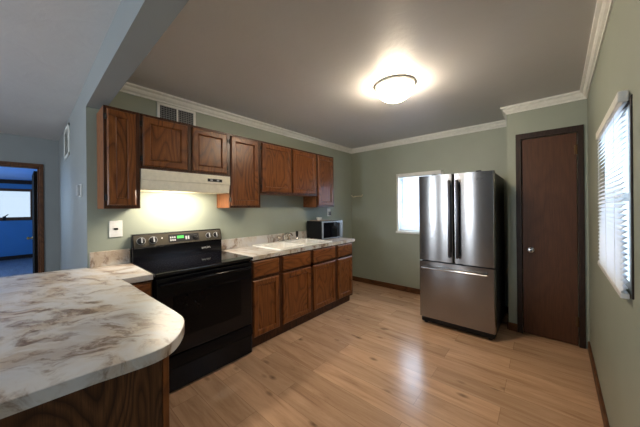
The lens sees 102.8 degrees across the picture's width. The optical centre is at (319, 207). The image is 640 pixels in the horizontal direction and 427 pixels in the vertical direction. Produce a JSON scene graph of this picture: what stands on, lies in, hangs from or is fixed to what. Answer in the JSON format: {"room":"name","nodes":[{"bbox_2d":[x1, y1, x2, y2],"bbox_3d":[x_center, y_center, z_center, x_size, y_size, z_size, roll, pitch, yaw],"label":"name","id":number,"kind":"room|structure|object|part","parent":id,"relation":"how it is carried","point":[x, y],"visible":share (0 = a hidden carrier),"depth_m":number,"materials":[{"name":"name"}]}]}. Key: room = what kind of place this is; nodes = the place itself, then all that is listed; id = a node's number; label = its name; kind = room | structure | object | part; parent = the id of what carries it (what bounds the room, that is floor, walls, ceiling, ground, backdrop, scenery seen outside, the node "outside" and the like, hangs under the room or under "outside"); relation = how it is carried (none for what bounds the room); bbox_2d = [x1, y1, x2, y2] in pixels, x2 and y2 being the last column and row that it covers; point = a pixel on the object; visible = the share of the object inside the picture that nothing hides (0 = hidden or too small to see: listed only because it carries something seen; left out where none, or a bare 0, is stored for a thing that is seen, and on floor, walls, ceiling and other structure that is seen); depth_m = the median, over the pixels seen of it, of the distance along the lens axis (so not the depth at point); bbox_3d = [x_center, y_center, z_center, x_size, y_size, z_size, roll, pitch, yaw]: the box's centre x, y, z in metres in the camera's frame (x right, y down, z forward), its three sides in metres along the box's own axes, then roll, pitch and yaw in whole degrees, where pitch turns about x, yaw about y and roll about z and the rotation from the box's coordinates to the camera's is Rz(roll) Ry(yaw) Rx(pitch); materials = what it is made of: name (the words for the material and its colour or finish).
{"room":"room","nodes":[
{"label":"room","id":0,"kind":"room"},
{"bbox_2d":[0,183,32,256],"bbox_3d":[-9.305,0.342,6.638,0.100,2.250,2.670,-1,0,41],"label":"wall","id":1,"kind":"structure","parent":0,"point":[14,234],"depth_m":7.28,"materials":[{"name":"blue paint"}]},
{"bbox_2d":[0,188,31,220],"bbox_3d":[-9.152,-0.085,6.726,0.141,0.900,2.110,-1,0,41],"label":"window","id":2,"kind":"structure","parent":1,"relation":"in","point":[4,218],"depth_m":7.32,"materials":[{"name":"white glass"}]},
{"bbox_2d":[0,179,31,184],"bbox_3d":[-9.266,-0.729,6.595,0.030,0.110,2.470,-1,0,41],"label":"trim","id":3,"kind":"structure","parent":1,"relation":"attached to","point":[1,180],"depth_m":7.26,"materials":[{"name":"brown wood"}]},
{"bbox_2d":[0,254,32,260],"bbox_3d":[-9.248,1.416,6.596,0.025,0.100,2.470,-1,0,41],"label":"baseboard","id":4,"kind":"structure","parent":1,"relation":"attached to","point":[26,255],"depth_m":7.27,"materials":[{"name":"brown wood"}]},
{"bbox_2d":[0,167,34,180],"bbox_3d":[-7.137,-0.835,4.722,5.943,0.060,2.650,-1,0,41],"label":"ceiling","id":5,"kind":"structure","parent":0,"point":[8,173],"depth_m":6.02,"materials":[{"name":"paint"}]},
{"bbox_2d":[0,133,59,271],"bbox_3d":[-4.970,0.223,2.583,0.120,2.403,3.267,-1,0,41],"label":"wall","id":6,"kind":"structure","parent":0,"point":[13,148],"depth_m":3.68,"materials":[{"name":"grey paint"}]},
{"bbox_2d":[0,161,43,272],"bbox_3d":[-4.308,0.402,3.325,0.138,2.033,0.967,-1,0,41],"label":"trim","id":7,"kind":"structure","parent":6,"relation":"attached to","point":[40,179],"depth_m":3.62,"materials":[{"name":"brown wood"}]},
{"bbox_2d":[27,171,37,272],"bbox_3d":[-4.419,0.442,3.917,0.800,1.935,0.097,-1,0,40],"label":"door","id":8,"kind":"structure","parent":6,"relation":"in","point":[34,237],"depth_m":3.69,"materials":[{"name":"black wood"}]},
{"bbox_2d":[0,0,120,140],"bbox_3d":[-2.693,-1.031,0.585,5.957,0.060,3.267,-1,0,41],"label":"ceiling","id":9,"kind":"structure","parent":0,"point":[49,49],"depth_m":1.71,"materials":[{"name":"paint"}]},
{"bbox_2d":[59,81,87,269],"bbox_3d":[-2.811,0.152,2.946,2.656,2.503,0.120,-1,0,41],"label":"wall","id":10,"kind":"structure","parent":0,"point":[72,170],"depth_m":2.53,"materials":[{"name":"grey paint"}]},
{"bbox_2d":[64,122,69,159],"bbox_3d":[-2.936,-0.755,2.959,0.510,0.350,0.012,-1,0,41],"label":"air vent","id":11,"kind":"object","parent":10,"relation":"in","point":[67,129],"visible":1,"depth_m":2.90,"materials":[{"name":"white metal"}]},
{"bbox_2d":[76,184,81,196],"bbox_3d":[-2.089,-0.148,2.212,0.100,0.110,0.032,-1,0,41],"label":"thermostat","id":12,"kind":"object","parent":10,"relation":"attached to","point":[78,187],"visible":1,"depth_m":2.19,"materials":[{"name":"white plastic"}]},
{"bbox_2d":[86,91,352,275],"bbox_3d":[-0.667,0.148,3.472,0.120,2.470,3.729,-1,0,41],"label":"wall","id":13,"kind":"structure","parent":0,"point":[158,212],"depth_m":2.75,"materials":[{"name":"green paint"}]},
{"bbox_2d":[90,249,129,267],"bbox_3d":[-1.744,0.417,2.128,0.019,0.120,0.262,-1,0,41],"label":"backsplash","id":14,"kind":"structure","parent":13,"relation":"attached to","point":[112,257],"depth_m":2.11,"materials":[{"name":"stone"}]},
{"bbox_2d":[109,220,122,236],"bbox_3d":[-1.726,0.179,2.159,0.010,0.138,0.090,-1,0,41],"label":"light switch","id":15,"kind":"object","parent":13,"relation":"attached to","point":[115,227],"visible":1,"depth_m":2.16,"materials":[{"name":"white plastic"}]},
{"bbox_2d":[96,105,139,208],"bbox_3d":[-1.625,-0.378,2.060,0.300,0.771,0.226,-1,0,41],"label":"upper cabinet","id":16,"kind":"object","parent":13,"relation":"attached to","point":[118,130],"visible":1,"depth_m":1.96,"materials":[{"name":"brown wood"}]},
{"bbox_3d":[-1.523,-0.380,1.964,0.020,0.725,0.179,-1,0,41],"label":"door","id":17,"kind":"part","parent":16,"relation":"part of","materials":[{"name":"brown wood"}]},
{"bbox_3d":[-1.527,-0.380,1.967,0.008,0.607,0.061,-1,0,41],"label":"panel","id":18,"kind":"part","parent":16,"relation":"part of","materials":[{"name":"brown wood"}]},
{"bbox_2d":[157,102,195,125],"bbox_3d":[-1.413,-0.895,2.527,0.014,0.200,0.354,-1,0,41],"label":"air vent","id":19,"kind":"object","parent":13,"relation":"in","point":[165,111],"visible":0.59,"depth_m":2.52,"materials":[{"name":"metal"}]},
{"bbox_2d":[160,105,192,123],"bbox_3d":[-1.413,-0.895,2.527,0.006,0.160,0.310,-1,0,41],"label":"grille","id":20,"kind":"object","parent":19,"relation":"attached to","point":[169,112],"depth_m":2.52,"materials":[{"name":"metal"}]},
{"bbox_2d":[140,169,229,193],"bbox_3d":[-1.288,-0.231,2.437,0.302,0.170,0.775,-1,0,41],"label":"range hood","id":21,"kind":"object","parent":13,"relation":"attached to","point":[151,180],"visible":0.94,"depth_m":2.31,"materials":[{"name":"beige metal"}]},
{"bbox_2d":[208,179,221,181],"bbox_3d":[-1.032,-0.268,2.511,0.006,0.028,0.145,-1,0,41],"label":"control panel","id":22,"kind":"object","parent":21,"relation":"attached to","point":[209,180],"depth_m":2.51,"materials":[{"name":"black plastic"}]},
{"bbox_2d":[140,113,229,176],"bbox_3d":[-1.295,-0.542,2.439,0.300,0.448,0.782,-1,0,41],"label":"upper cabinet","id":23,"kind":"object","parent":13,"relation":"attached to","point":[165,144],"visible":0.95,"depth_m":2.28,"materials":[{"name":"brown wood"}]},
{"bbox_3d":[-1.321,-0.543,2.196,0.020,0.402,0.345,-1,0,41],"label":"door","id":24,"kind":"part","parent":23,"relation":"part of","materials":[{"name":"brown wood"}]},
{"bbox_3d":[-1.325,-0.543,2.200,0.008,0.284,0.227,-1,0,41],"label":"panel","id":25,"kind":"part","parent":23,"relation":"part of","materials":[{"name":"brown wood"}]},
{"bbox_3d":[-1.067,-0.545,2.487,0.020,0.402,0.342,-1,0,41],"label":"door","id":26,"kind":"part","parent":23,"relation":"part of","materials":[{"name":"brown wood"}]},
{"bbox_3d":[-1.071,-0.545,2.491,0.008,0.284,0.224,-1,0,41],"label":"panel","id":27,"kind":"part","parent":23,"relation":"part of","materials":[{"name":"brown wood"}]},
{"bbox_2d":[120,82,351,153],"bbox_3d":[-0.576,-1.049,3.458,0.052,0.078,3.616,-1,0,41],"label":"trim","id":28,"kind":"structure","parent":13,"relation":"attached to","point":[130,88],"depth_m":2.81,"materials":[{"name":"white wood"}]},
{"bbox_2d":[217,134,259,207],"bbox_3d":[-0.913,-0.384,2.875,0.300,0.771,0.386,-1,0,41],"label":"upper cabinet","id":29,"kind":"object","parent":13,"relation":"attached to","point":[244,152],"visible":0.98,"depth_m":2.76,"materials":[{"name":"brown wood"}]},
{"bbox_3d":[-0.813,-0.386,2.777,0.020,0.725,0.335,-1,0,41],"label":"door","id":30,"kind":"part","parent":29,"relation":"part of","materials":[{"name":"brown wood"}]},
{"bbox_3d":[-0.817,-0.386,2.780,0.008,0.607,0.217,-1,0,41],"label":"panel","id":31,"kind":"part","parent":29,"relation":"part of","materials":[{"name":"brown wood"}]},
{"bbox_2d":[221,231,306,249],"bbox_3d":[-0.538,0.411,3.509,0.019,0.110,1.760,-1,0,41],"label":"backsplash","id":32,"kind":"structure","parent":13,"relation":"attached to","point":[245,241],"depth_m":3.18,"materials":[{"name":"stone"}]},
{"bbox_2d":[260,141,316,196],"bbox_3d":[-0.465,-0.470,3.389,0.300,0.608,0.977,-1,0,41],"label":"upper cabinet","id":33,"kind":"object","parent":13,"relation":"attached to","point":[284,171],"visible":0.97,"depth_m":3.23,"materials":[{"name":"brown wood"}]},
{"bbox_3d":[-0.520,-0.470,3.113,0.020,0.562,0.453,-1,0,41],"label":"door","id":34,"kind":"part","parent":33,"relation":"part of","materials":[{"name":"brown wood"}]},
{"bbox_3d":[-0.524,-0.470,3.116,0.008,0.444,0.335,-1,0,41],"label":"panel","id":35,"kind":"part","parent":33,"relation":"part of","materials":[{"name":"brown wood"}]},
{"bbox_3d":[-0.205,-0.473,3.473,0.020,0.562,0.444,-1,0,41],"label":"door","id":36,"kind":"part","parent":33,"relation":"part of","materials":[{"name":"brown wood"}]},
{"bbox_3d":[-0.209,-0.473,3.477,0.008,0.444,0.326,-1,0,41],"label":"panel","id":37,"kind":"part","parent":33,"relation":"part of","materials":[{"name":"brown wood"}]},
{"bbox_2d":[303,154,333,206],"bbox_3d":[-0.014,-0.393,3.904,0.300,0.771,0.390,-1,0,41],"label":"upper cabinet","id":38,"kind":"object","parent":13,"relation":"attached to","point":[325,170],"visible":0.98,"depth_m":3.79,"materials":[{"name":"brown wood"}]},
{"bbox_3d":[0.076,-0.394,3.825,0.019,0.771,0.390,-1,0,41],"label":"frame","id":39,"kind":"part","parent":38,"relation":"part of","materials":[{"name":"brown wood"}]},
{"bbox_3d":[0.086,-0.395,3.806,0.020,0.725,0.350,-1,0,41],"label":"door","id":40,"kind":"part","parent":38,"relation":"part of","materials":[{"name":"brown wood"}]},
{"bbox_3d":[0.082,-0.395,3.809,0.008,0.607,0.232,-1,0,41],"label":"panel","id":41,"kind":"part","parent":38,"relation":"part of","materials":[{"name":"brown wood"}]},
{"bbox_2d":[0,257,603,426],"bbox_3d":[-3.648,1.442,3.996,12.120,0.060,7.118,-1,0,41],"label":"floor","id":42,"kind":"structure","parent":0,"point":[371,359],"depth_m":2.05,"materials":[{"name":"brown wood"}]},
{"bbox_2d":[0,356,169,426],"bbox_3d":[-1.525,0.953,1.230,1.520,0.876,0.951,-1,0,41],"label":"base cabinet","id":43,"kind":"object","parent":42,"relation":"on","point":[140,397],"visible":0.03,"depth_m":0.95,"materials":[{"name":"brown wood"}]},
{"bbox_2d":[0,249,184,418],"bbox_3d":[-1.477,0.434,1.245,1.965,0.159,1.242,-1,0,41],"label":"countertop","id":44,"kind":"structure","parent":43,"relation":"on","point":[63,332],"depth_m":0.98,"materials":[{"name":"stone"}]},
{"bbox_3d":[-0.656,0.945,1.086,0.022,0.876,0.025,-1,0,41],"label":"corner post","id":45,"kind":"part","parent":43,"relation":"part of","materials":[{"name":"brown wood"}]},
{"bbox_2d":[130,280,151,296],"bbox_3d":[-1.483,0.953,1.954,0.631,0.876,0.187,-1,0,41],"label":"base cabinet","id":46,"kind":"object","parent":42,"relation":"on","point":[144,286],"visible":0.09,"depth_m":1.79,"materials":[{"name":"brown wood"}]},
{"bbox_2d":[131,228,252,392],"bbox_3d":[-1.120,0.808,2.305,0.698,1.158,0.809,-1,0,41],"label":"range","id":47,"kind":"object","parent":42,"relation":"on","point":[210,287],"visible":0.86,"depth_m":2.18,"materials":[{"name":"black metal"}]},
{"bbox_3d":[-1.555,0.292,2.223,0.033,0.059,0.060,-1,0,41],"label":"knob","id":48,"kind":"part","parent":47,"relation":"part of","materials":[{"name":"black plastic"}]},
{"bbox_3d":[-1.494,0.291,2.293,0.033,0.059,0.060,-1,0,41],"label":"knob","id":49,"kind":"part","parent":47,"relation":"part of","materials":[{"name":"black plastic"}]},
{"bbox_3d":[-1.341,0.291,2.488,0.030,0.100,0.787,-1,0,41],"label":"control panel","id":50,"kind":"part","parent":47,"relation":"part of","materials":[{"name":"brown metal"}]},
{"bbox_3d":[-1.328,0.291,2.499,0.020,0.070,0.280,-1,0,41],"label":"clock panel","id":51,"kind":"part","parent":47,"relation":"part of","materials":[{"name":"black plastic"}]},
{"bbox_2d":[134,251,252,276],"bbox_3d":[-1.113,0.483,2.297,0.578,0.022,0.809,-1,0,41],"label":"cooktop","id":52,"kind":"object","parent":47,"relation":"in","point":[180,264],"depth_m":2.21,"materials":[{"name":"black glass"}]},
{"bbox_3d":[-0.937,0.501,2.143,0.035,0.018,0.801,-1,0,41],"label":"trim","id":53,"kind":"part","parent":47,"relation":"part of","materials":[{"name":"black ceramic"}]},
{"bbox_3d":[-0.923,0.807,2.133,0.044,0.587,0.797,-1,0,41],"label":"oven door","id":54,"kind":"part","parent":47,"relation":"part of","materials":[{"name":"black glass"}]},
{"bbox_3d":[-0.884,0.556,2.097,0.065,0.038,0.757,-1,0,41],"label":"door handle","id":55,"kind":"part","parent":47,"relation":"part of","materials":[{"name":"black metal"}]},
{"bbox_3d":[-0.920,1.242,2.134,0.040,0.258,0.797,-1,0,41],"label":"storage drawer","id":56,"kind":"part","parent":47,"relation":"part of","materials":[{"name":"black metal"}]},
{"bbox_3d":[-0.913,1.158,2.127,0.034,0.094,0.797,-1,0,41],"label":"drawer pull","id":57,"kind":"part","parent":47,"relation":"part of","materials":[{"name":"black metal"}]},
{"bbox_2d":[250,256,280,347],"bbox_3d":[-0.761,0.946,2.781,0.631,0.876,0.361,-1,0,41],"label":"base cabinet","id":58,"kind":"object","parent":42,"relation":"on","point":[265,273],"visible":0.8,"depth_m":2.57,"materials":[{"name":"brown wood"}]},
{"bbox_3d":[-0.539,0.602,2.575,0.020,0.156,0.319,-1,0,41],"label":"drawer","id":59,"kind":"part","parent":58,"relation":"part of","materials":[{"name":"brown wood"}]},
{"bbox_3d":[-0.535,0.982,2.575,0.020,0.544,0.319,-1,0,41],"label":"door","id":60,"kind":"part","parent":58,"relation":"part of","materials":[{"name":"brown wood"}]},
{"bbox_3d":[-0.539,0.982,2.578,0.008,0.426,0.201,-1,0,41],"label":"panel","id":61,"kind":"part","parent":58,"relation":"part of","materials":[{"name":"brown wood"}]},
{"bbox_2d":[278,245,336,334],"bbox_3d":[-0.321,0.942,3.285,0.631,0.876,0.975,-1,0,41],"label":"base cabinet","id":62,"kind":"object","parent":42,"relation":"on","point":[308,277],"visible":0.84,"depth_m":3.01,"materials":[{"name":"brown wood"}]},
{"bbox_2d":[221,231,354,260],"bbox_3d":[-0.306,0.428,3.307,0.635,0.149,1.760,-1,0,41],"label":"countertop","id":63,"kind":"structure","parent":62,"relation":"on","point":[241,246],"depth_m":3.01,"materials":[{"name":"stone"}]},
{"bbox_2d":[276,232,292,241],"bbox_3d":[-0.420,0.381,3.347,0.200,0.122,0.240,-1,0,41],"label":"faucet","id":64,"kind":"object","parent":63,"relation":"on","point":[288,233],"visible":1,"depth_m":3.36,"materials":[{"name":"silver metal"}]},
{"bbox_2d":[253,238,331,250],"bbox_3d":[-0.322,0.525,3.229,0.523,0.166,0.890,-1,0,41],"label":"sink","id":65,"kind":"object","parent":63,"relation":"in","point":[302,242],"visible":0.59,"depth_m":3.25,"materials":[{"name":"beige ceramic"}]},
{"bbox_3d":[-0.449,0.529,3.061,0.413,0.159,0.390,-1,0,41],"label":"bowl","id":66,"kind":"part","parent":65,"relation":"part of","materials":[{"name":"beige ceramic"}]},
{"bbox_3d":[-0.173,0.527,3.377,0.413,0.159,0.390,-1,0,41],"label":"bowl","id":67,"kind":"part","parent":65,"relation":"part of","materials":[{"name":"beige ceramic"}]},
{"bbox_2d":[307,220,342,239],"bbox_3d":[0.086,0.328,3.860,0.425,0.265,0.372,-1,0,-44],"label":"microwave","id":68,"kind":"object","parent":63,"relation":"on","point":[330,229],"visible":0.99,"depth_m":3.73,"materials":[{"name":"black plastic"}]},
{"bbox_3d":[-0.257,0.599,2.898,0.020,0.156,0.434,-1,0,41],"label":"drawer","id":69,"kind":"part","parent":62,"relation":"part of","materials":[{"name":"brown wood"}]},
{"bbox_3d":[-0.253,0.979,2.898,0.020,0.544,0.434,-1,0,41],"label":"door","id":70,"kind":"part","parent":62,"relation":"part of","materials":[{"name":"brown wood"}]},
{"bbox_3d":[-0.257,0.979,2.901,0.008,0.426,0.316,-1,0,41],"label":"panel","id":71,"kind":"part","parent":62,"relation":"part of","materials":[{"name":"brown wood"}]},
{"bbox_3d":[0.060,0.596,3.260,0.020,0.156,0.430,-1,0,41],"label":"drawer","id":72,"kind":"part","parent":62,"relation":"part of","materials":[{"name":"brown wood"}]},
{"bbox_3d":[0.063,0.976,3.260,0.020,0.544,0.430,-1,0,41],"label":"door","id":73,"kind":"part","parent":62,"relation":"part of","materials":[{"name":"brown wood"}]},
{"bbox_3d":[0.059,0.976,3.264,0.008,0.426,0.312,-1,0,41],"label":"panel","id":74,"kind":"part","parent":62,"relation":"part of","materials":[{"name":"brown wood"}]},
{"bbox_2d":[333,242,352,307],"bbox_3d":[0.127,0.938,3.797,0.631,0.876,0.384,-1,0,41],"label":"base cabinet","id":75,"kind":"object","parent":42,"relation":"on","point":[344,284],"visible":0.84,"depth_m":3.58,"materials":[{"name":"brown wood"}]},
{"bbox_3d":[0.351,0.593,3.594,0.020,0.156,0.335,-1,0,41],"label":"drawer","id":76,"kind":"part","parent":75,"relation":"part of","materials":[{"name":"brown wood"}]},
{"bbox_3d":[0.355,0.973,3.594,0.020,0.544,0.335,-1,0,41],"label":"door","id":77,"kind":"part","parent":75,"relation":"part of","materials":[{"name":"brown wood"}]},
{"bbox_3d":[0.351,0.973,3.598,0.008,0.426,0.217,-1,0,41],"label":"panel","id":78,"kind":"part","parent":75,"relation":"part of","materials":[{"name":"brown wood"}]},
{"bbox_2d":[419,170,504,339],"bbox_3d":[1.742,0.484,3.115,0.749,1.750,0.965,-1,0,41],"label":"refrigerator","id":79,"kind":"object","parent":42,"relation":"on","point":[461,215],"visible":1,"depth_m":2.76,"materials":[{"name":"silver metal"}]},
{"bbox_3d":[1.345,0.120,2.954,0.368,0.983,0.078,-1,0,41],"label":"door","id":80,"kind":"part","parent":79,"relation":"part of","materials":[{"name":"silver metal"}]},
{"bbox_3d":[1.420,0.123,2.797,0.028,0.850,0.064,-1,0,41],"label":"handle","id":81,"kind":"part","parent":79,"relation":"part of","materials":[{"name":"metal"}]},
{"bbox_3d":[1.443,0.691,2.781,0.644,0.025,0.065,-1,0,41],"label":"handle","id":82,"kind":"part","parent":79,"relation":"part of","materials":[{"name":"silver metal"}]},
{"bbox_3d":[1.478,0.122,2.747,0.028,0.850,0.064,-1,0,41],"label":"handle","id":83,"kind":"part","parent":79,"relation":"part of","materials":[{"name":"metal"}]},
{"bbox_3d":[1.497,0.951,2.829,0.749,0.653,0.078,-1,0,41],"label":"freezer drawer","id":84,"kind":"part","parent":79,"relation":"part of","materials":[{"name":"silver metal"}]},
{"bbox_3d":[1.630,0.117,2.705,0.373,0.983,0.078,-1,0,41],"label":"door","id":85,"kind":"part","parent":79,"relation":"part of","materials":[{"name":"silver metal"}]},
{"bbox_2d":[127,0,596,148],"bbox_3d":[0.624,-1.130,2.456,3.420,0.060,3.786,-1,0,41],"label":"ceiling","id":86,"kind":"structure","parent":0,"point":[313,68],"depth_m":1.89,"materials":[{"name":"paint"}]},
{"bbox_2d":[86,0,188,108],"bbox_3d":[-0.655,-0.982,1.050,3.100,0.331,0.115,-1,0,41],"label":"ceiling beam","id":87,"kind":"structure","parent":86,"relation":"attached to","point":[136,26],"depth_m":1.32,"materials":[{"name":"grey paint"}]},
{"bbox_2d":[374,75,415,103],"bbox_3d":[0.672,-1.015,2.289,0.360,0.169,0.360,-1,0,41],"label":"ceiling light","id":88,"kind":"object","parent":86,"relation":"attached to","point":[395,89],"visible":1,"depth_m":2.19,"materials":[{"name":"white glass"}]},
{"bbox_2d":[351,127,522,306],"bbox_3d":[1.849,0.124,3.829,3.200,2.470,0.120,-1,0,41],"label":"wall","id":89,"kind":"structure","parent":0,"point":[379,253],"depth_m":4.26,"materials":[{"name":"green paint"}]},
{"bbox_2d":[396,170,442,233],"bbox_3d":[1.574,-0.070,4.035,0.743,0.973,0.130,-1,0,41],"label":"window","id":90,"kind":"structure","parent":89,"relation":"in","point":[435,171],"depth_m":4.22,"materials":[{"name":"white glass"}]},
{"bbox_3d":[1.600,-0.073,4.065,0.663,0.908,0.049,-1,0,41],"label":"sash","id":91,"kind":"part","parent":90,"relation":"part of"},
{"bbox_2d":[398,172,440,231],"bbox_3d":[1.554,-0.075,4.012,0.653,0.899,0.051,-1,0,41],"label":"window blind","id":92,"kind":"object","parent":90,"relation":"attached to","point":[407,210],"visible":0.48,"depth_m":4.11,"materials":[{"name":"white plastic"}]},
{"bbox_3d":[1.552,-0.508,4.016,0.653,0.033,0.042,-1,0,41],"label":"head rail","id":93,"kind":"part","parent":92,"relation":"part of","materials":[{"name":"white plastic"}]},
{"bbox_2d":[351,120,506,153],"bbox_3d":[1.491,-1.069,4.018,2.429,0.078,0.052,-1,0,41],"label":"trim","id":94,"kind":"structure","parent":89,"relation":"attached to","point":[497,124],"depth_m":3.80,"materials":[{"name":"white wood"}]},
{"bbox_2d":[353,276,508,313],"bbox_3d":[1.526,1.320,4.032,2.429,0.085,0.014,-1,0,41],"label":"baseboard","id":95,"kind":"structure","parent":89,"relation":"attached to","point":[355,278],"depth_m":4.32,"materials":[{"name":"brown wood"}]},
{"bbox_2d":[507,113,516,323],"bbox_3d":[2.296,0.119,3.012,0.090,2.470,0.523,-1,0,41],"label":"wall","id":96,"kind":"structure","parent":0,"point":[511,118],"depth_m":2.82,"materials":[{"name":"green paint"}]},
{"bbox_2d":[517,99,589,348],"bbox_3d":[2.391,0.118,2.642,0.541,2.470,0.090,-1,0,41],"label":"wall","id":97,"kind":"structure","parent":0,"point":[574,113],"depth_m":2.51,"materials":[{"name":"green paint"}]},
{"bbox_2d":[509,322,516,331],"bbox_3d":[2.127,1.314,2.814,0.078,0.085,0.014,-1,0,41],"label":"baseboard","id":98,"kind":"structure","parent":97,"relation":"attached to","point":[512,326],"depth_m":2.81,"materials":[{"name":"brown wood"}]},
{"bbox_2d":[500,90,585,114],"bbox_3d":[2.277,-1.076,2.638,0.676,0.078,0.052,-1,0,41],"label":"trim","id":99,"kind":"structure","parent":97,"relation":"attached to","point":[576,95],"depth_m":2.61,"materials":[{"name":"white wood"}]},
{"bbox_2d":[522,133,578,344],"bbox_3d":[2.344,0.307,2.610,0.428,2.078,0.102,-1,0,41],"label":"door","id":100,"kind":"structure","parent":97,"relation":"in","point":[549,164],"depth_m":2.62,"materials":[{"name":"brown wood"}]},
{"bbox_2d":[516,124,585,348],"bbox_3d":[2.340,0.279,2.616,0.519,2.150,0.018,-1,0,41],"label":"trim","id":101,"kind":"structure","parent":97,"relation":"attached to","point":[579,129],"depth_m":2.47,"materials":[{"name":"brown wood"}]},
{"bbox_2d":[587,0,639,426],"bbox_3d":[0.552,0.136,0.206,0.101,2.470,7.200,-1,0,43],"label":"wall","id":102,"kind":"structure","parent":0,"point":[614,320],"depth_m":1.27,"materials":[{"name":"green paint"}]},
{"bbox_2d":[580,0,613,98],"bbox_3d":[1.478,-1.069,1.324,0.052,0.078,3.085,-1,0,43],"label":"trim","id":103,"kind":"structure","parent":102,"relation":"attached to","point":[603,9],"depth_m":1.63,"materials":[{"name":"white wood"}]},
{"bbox_2d":[588,341,609,426],"bbox_3d":[0.412,1.330,0.127,0.014,0.085,6.280,-1,0,43],"label":"baseboard","id":104,"kind":"structure","parent":102,"relation":"attached to","point":[595,375],"depth_m":1.81,"materials":[{"name":"brown wood"}]},
{"bbox_2d":[605,94,633,299],"bbox_3d":[1.519,-0.043,1.250,0.106,0.790,0.830,-1,0,43],"label":"window","id":105,"kind":"structure","parent":102,"relation":"in","point":[628,146],"depth_m":1.45,"materials":[{"name":"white glass"}]},
{"bbox_2d":[596,90,629,298],"bbox_3d":[1.488,-0.054,1.314,0.030,0.832,0.810,-1,0,43],"label":"window blind","id":106,"kind":"object","parent":105,"relation":"attached to","point":[611,261],"visible":1,"depth_m":1.18,"materials":[{"name":"white plastic"}]},
{"bbox_3d":[1.484,-0.448,1.314,0.030,0.045,0.810,-1,0,43],"label":"head rail","id":107,"kind":"part","parent":106,"relation":"part of","materials":[{"name":"white plastic"}]},
{"bbox_3d":[1.492,0.351,1.313,0.026,0.022,0.804,-1,0,43],"label":"rail","id":108,"kind":"part","parent":106,"relation":"part of","materials":[{"name":"white plastic"}]}
]}

